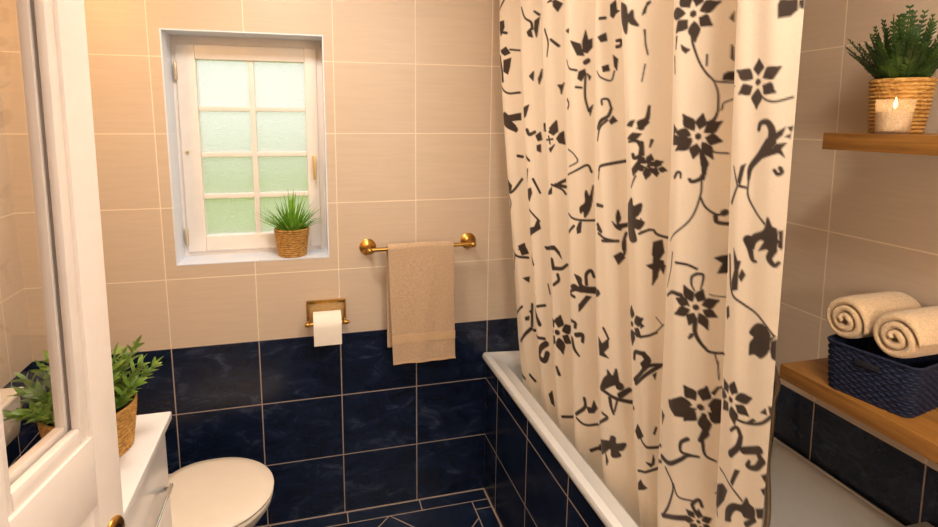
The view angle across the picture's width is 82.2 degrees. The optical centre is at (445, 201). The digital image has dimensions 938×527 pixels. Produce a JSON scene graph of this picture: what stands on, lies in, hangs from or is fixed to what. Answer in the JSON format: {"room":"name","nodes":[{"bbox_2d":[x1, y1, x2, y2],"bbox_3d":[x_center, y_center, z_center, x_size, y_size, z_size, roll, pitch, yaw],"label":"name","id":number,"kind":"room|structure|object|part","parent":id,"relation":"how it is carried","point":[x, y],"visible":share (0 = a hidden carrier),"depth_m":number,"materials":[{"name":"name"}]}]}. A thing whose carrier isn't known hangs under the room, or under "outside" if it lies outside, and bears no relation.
{"room":"bathroom","nodes":[
{"label":"bathroom","id":0,"kind":"room"},
{"bbox_2d":[0,91,40,467],"bbox_3d":[-1.192,0.305,0.789,0.120,2.450,1.930,-2,9,-14],"label":"mirror","id":1,"kind":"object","parent":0,"point":[15,348],"depth_m":1.67,"materials":[{"name":"tile"}]},
{"bbox_2d":[0,0,519,526],"bbox_3d":[-0.280,0.109,2.106,2.545,2.450,0.200,-2,9,-14],"label":"wall","id":2,"kind":"structure","parent":0,"point":[416,148],"depth_m":1.97,"materials":[{"name":"tile"}]},
{"bbox_2d":[159,28,328,265],"bbox_3d":[-0.692,-0.185,1.915,0.516,0.791,0.126,-2,9,-14],"label":"trim","id":3,"kind":"structure","parent":2,"relation":"attached to","point":[181,259],"depth_m":1.87,"materials":[{"name":"paint"}]},
{"bbox_2d":[258,192,322,257],"bbox_3d":[-0.562,0.082,1.939,0.253,0.250,0.203,-2,9,-14],"label":"potted plant","id":4,"kind":"object","parent":3,"relation":"on","point":[292,233],"visible":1,"depth_m":1.94,"materials":[{"name":"green plant"}]},
{"bbox_2d":[274,227,309,257],"bbox_3d":[-0.569,0.148,1.988,0.127,0.104,0.128,-2,9,-14],"label":"pot","id":5,"kind":"object","parent":4,"relation":"attached to","point":[292,242],"depth_m":1.94,"materials":[{"name":"brown wicker"}]},
{"bbox_2d":[170,35,326,255],"bbox_3d":[-0.710,-0.195,1.983,0.509,0.784,0.103,-2,9,-14],"label":"window","id":6,"kind":"structure","parent":2,"relation":"in","point":[249,111],"depth_m":1.97,"materials":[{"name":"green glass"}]},
{"bbox_3d":[-0.705,-0.193,1.987,0.376,0.639,0.001,-2,9,-14],"label":"pane","id":7,"kind":"part","parent":6,"relation":"part of","materials":[{"name":"green glass"}]},
{"bbox_3d":[-0.492,-0.125,2.012,0.013,0.090,0.029,-2,9,-14],"label":"handle","id":8,"kind":"part","parent":6,"relation":"part of","materials":[{"name":"gold metal"}]},
{"bbox_2d":[305,298,349,327],"bbox_3d":[-0.436,0.415,1.974,0.162,0.094,0.066,-2,9,-14],"label":"toilet roll holder","id":9,"kind":"object","parent":2,"relation":"attached to","point":[328,304],"visible":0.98,"depth_m":1.99,"materials":[{"name":"gold metal"}]},
{"bbox_3d":[-0.444,0.409,1.996,0.142,0.089,0.009,-2,9,-14],"label":"frame","id":10,"kind":"part","parent":9,"relation":"part of","materials":[{"name":"gold metal"}]},
{"bbox_2d":[313,310,341,346],"bbox_3d":[-0.431,0.455,1.956,0.098,0.112,0.092,-2,9,-14],"label":"toilet roll","id":11,"kind":"object","parent":9,"relation":"on","point":[327,325],"visible":1,"depth_m":1.92,"materials":[{"name":"paper"}]},
{"bbox_3d":[-0.371,0.442,1.992,0.028,0.022,0.059,-2,9,-14],"label":"arm","id":12,"kind":"part","parent":9,"relation":"part of","materials":[{"name":"gold metal"}]},
{"bbox_2d":[359,233,475,254],"bbox_3d":[-0.093,0.168,2.018,0.453,0.066,0.079,-2,9,-14],"label":"towel rail","id":13,"kind":"object","parent":2,"relation":"attached to","point":[367,246],"visible":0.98,"depth_m":2.00,"materials":[{"name":"gold metal"}]},
{"bbox_2d":[386,241,455,364],"bbox_3d":[-0.090,0.380,2.016,0.259,0.464,0.048,-2,9,-14],"label":"bath towel","id":14,"kind":"object","parent":13,"relation":"hanging from","point":[420,275],"visible":1,"depth_m":2.00,"materials":[{"name":"beige fabric"}]},
{"bbox_2d":[260,488,501,526],"bbox_3d":[0.173,1.545,0.502,2.785,0.100,3.920,-2,9,-14],"label":"floor","id":15,"kind":"structure","parent":0,"point":[472,508],"depth_m":2.12,"materials":[{"name":"tile"}]},
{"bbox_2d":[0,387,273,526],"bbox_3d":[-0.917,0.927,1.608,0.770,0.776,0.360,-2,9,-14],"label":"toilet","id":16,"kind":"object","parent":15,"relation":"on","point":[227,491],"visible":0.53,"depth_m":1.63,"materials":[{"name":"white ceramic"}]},
{"bbox_3d":[-1.251,0.570,1.467,0.078,0.017,0.220,-2,9,-14],"label":"cistern lid","id":17,"kind":"part","parent":16,"relation":"part of","materials":[{"name":"white ceramic"}]},
{"bbox_3d":[-0.719,0.901,1.655,0.362,0.020,0.360,-2,9,-14],"label":"lid","id":18,"kind":"part","parent":16,"relation":"part of","materials":[{"name":"white ceramic"}]},
{"bbox_3d":[-0.721,0.920,1.658,0.362,0.016,0.360,-2,9,-14],"label":"seat","id":19,"kind":"part","parent":16,"relation":"part of","materials":[{"name":"white ceramic"}]},
{"bbox_2d":[119,411,173,526],"bbox_3d":[-0.740,0.987,1.143,0.253,0.800,0.600,-2,9,-14],"label":"vanity cabinet","id":20,"kind":"object","parent":15,"relation":"on","point":[146,488],"visible":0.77,"depth_m":1.25,"materials":[{"name":"white wood"}]},
{"bbox_2d":[2,335,163,456],"bbox_3d":[-0.813,0.435,1.205,0.311,0.273,0.310,-2,9,-14],"label":"potted fern","id":21,"kind":"object","parent":20,"relation":"on","point":[125,393],"visible":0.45,"depth_m":1.19,"materials":[{"name":"green plant"}]},
{"bbox_2d":[37,385,137,456],"bbox_3d":[-0.805,0.513,1.219,0.191,0.114,0.191,-2,9,-14],"label":"pot","id":22,"kind":"object","parent":21,"relation":"attached to","point":[126,412],"depth_m":1.20,"materials":[{"name":"brown wicker"}]},
{"bbox_3d":[-0.662,0.718,1.120,0.018,0.191,0.576,-2,9,-14],"label":"drawer","id":23,"kind":"part","parent":20,"relation":"part of","materials":[{"name":"white wood"}]},
{"bbox_3d":[-0.642,0.711,1.153,0.040,0.012,0.304,-2,9,-14],"label":"handle","id":24,"kind":"part","parent":20,"relation":"part of","materials":[{"name":"silver metal"}]},
{"bbox_3d":[-0.663,0.936,1.153,0.018,0.239,0.576,-2,9,-14],"label":"drawer","id":25,"kind":"part","parent":20,"relation":"part of","materials":[{"name":"white wood"}]},
{"bbox_2d":[482,351,933,526],"bbox_3d":[0.715,1.034,1.491,0.734,0.618,1.738,-2,9,-14],"label":"bathtub","id":26,"kind":"object","parent":15,"relation":"on","point":[534,476],"visible":0.45,"depth_m":1.62,"materials":[{"name":"ceramic"}]},
{"bbox_3d":[0.388,1.059,1.413,0.022,0.588,1.734,-2,9,-14],"label":"panel","id":27,"kind":"part","parent":26,"relation":"part of","materials":[{"name":"tile"}]},
{"bbox_2d":[773,0,937,526],"bbox_3d":[1.158,0.227,1.383,0.120,2.450,1.930,-2,9,-14],"label":"wall","id":28,"kind":"structure","parent":0,"point":[859,222],"depth_m":1.44,"materials":[{"name":"tile"}]},
{"bbox_2d":[763,364,780,526],"bbox_3d":[0.923,0.716,1.627,0.151,0.892,0.402,7,11,39],"label":"shower hose","id":29,"kind":"object","parent":28,"relation":"attached to","point":[777,389],"visible":0.37,"depth_m":1.62,"materials":[{"name":"metal"}]},
{"bbox_2d":[779,358,937,463],"bbox_3d":[1.078,0.496,0.999,0.240,0.043,0.854,-2,9,-14],"label":"wall shelf","id":30,"kind":"object","parent":28,"relation":"attached to","point":[919,434],"visible":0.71,"depth_m":1.16,"materials":[{"name":"brown wood"}]},
{"bbox_2d":[827,334,937,417],"bbox_3d":[1.003,0.382,1.217,0.191,0.116,0.188,-4,10,-25],"label":"storage basket","id":31,"kind":"object","parent":30,"relation":"on","point":[858,368],"visible":0.9,"depth_m":1.17,"materials":[{"name":"blue wicker"}]},
{"bbox_2d":[826,291,920,338],"bbox_3d":[0.994,0.264,1.248,0.194,0.099,0.103,-2,9,-16],"label":"rolled towel","id":32,"kind":"object","parent":31,"relation":"in","point":[852,316],"visible":0.68,"depth_m":1.21,"materials":[{"name":"beige fabric"}]},
{"bbox_2d":[873,306,937,357],"bbox_3d":[1.025,0.279,1.149,0.194,0.101,0.102,-2,9,-16],"label":"rolled towel","id":33,"kind":"object","parent":31,"relation":"in","point":[908,333],"visible":1,"depth_m":1.11,"materials":[{"name":"beige fabric"}]},
{"bbox_2d":[822,133,937,155],"bbox_3d":[1.084,-0.083,0.896,0.240,0.043,0.785,-2,9,-14],"label":"wall shelf","id":34,"kind":"object","parent":28,"relation":"attached to","point":[924,143],"visible":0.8,"depth_m":1.11,"materials":[{"name":"brown wood"}]},
{"bbox_2d":[845,4,937,133],"bbox_3d":[0.994,-0.289,1.187,0.175,0.277,0.215,-4,10,-27],"label":"potted fern","id":35,"kind":"object","parent":34,"relation":"on","point":[904,71],"visible":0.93,"depth_m":1.15,"materials":[{"name":"plant"}]},
{"bbox_2d":[868,77,937,133],"bbox_3d":[1.015,-0.212,1.203,0.119,0.120,0.118,-2,9,-14],"label":"pot","id":36,"kind":"object","parent":35,"relation":"attached to","point":[914,94],"depth_m":1.16,"materials":[{"name":"brown wicker"}]},
{"bbox_2d":[876,97,912,130],"bbox_3d":[0.941,-0.179,1.128,0.067,0.076,0.067,-2,9,-14],"label":"candle","id":37,"kind":"object","parent":34,"relation":"on","point":[894,120],"visible":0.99,"depth_m":1.11,"materials":[{"name":"beige wax"}]},
{"bbox_3d":[0.236,0.417,0.104,2.545,2.450,0.120,-2,9,-14],"label":"wall","id":38,"kind":"structure","parent":0,"visible":0},
{"bbox_2d":[0,0,124,526],"bbox_3d":[-0.438,0.477,0.401,0.047,1.988,0.755,-1,7,-6],"label":"door","id":39,"kind":"structure","parent":38,"relation":"in","point":[71,477],"depth_m":0.66,"materials":[{"name":"white wood"}]},
{"bbox_3d":[-0.443,0.897,0.452,0.020,0.926,0.635,-1,7,-6],"label":"panel","id":40,"kind":"part","parent":39,"relation":"part of","materials":[{"name":"white wood"}]},
{"bbox_3d":[0.464,-0.707,1.060,0.040,0.056,1.926,-2,9,-14],"label":"rail","id":41,"kind":"object","parent":38,"relation":"attached to","visible":0},
{"bbox_2d":[499,0,804,526],"bbox_3d":[0.401,0.066,1.482,0.153,1.590,1.309,-2,9,-14],"label":"shower curtain","id":42,"kind":"object","parent":41,"relation":"hanging from","point":[649,143],"visible":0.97,"depth_m":1.19,"materials":[{"name":"fabric"}]}
]}

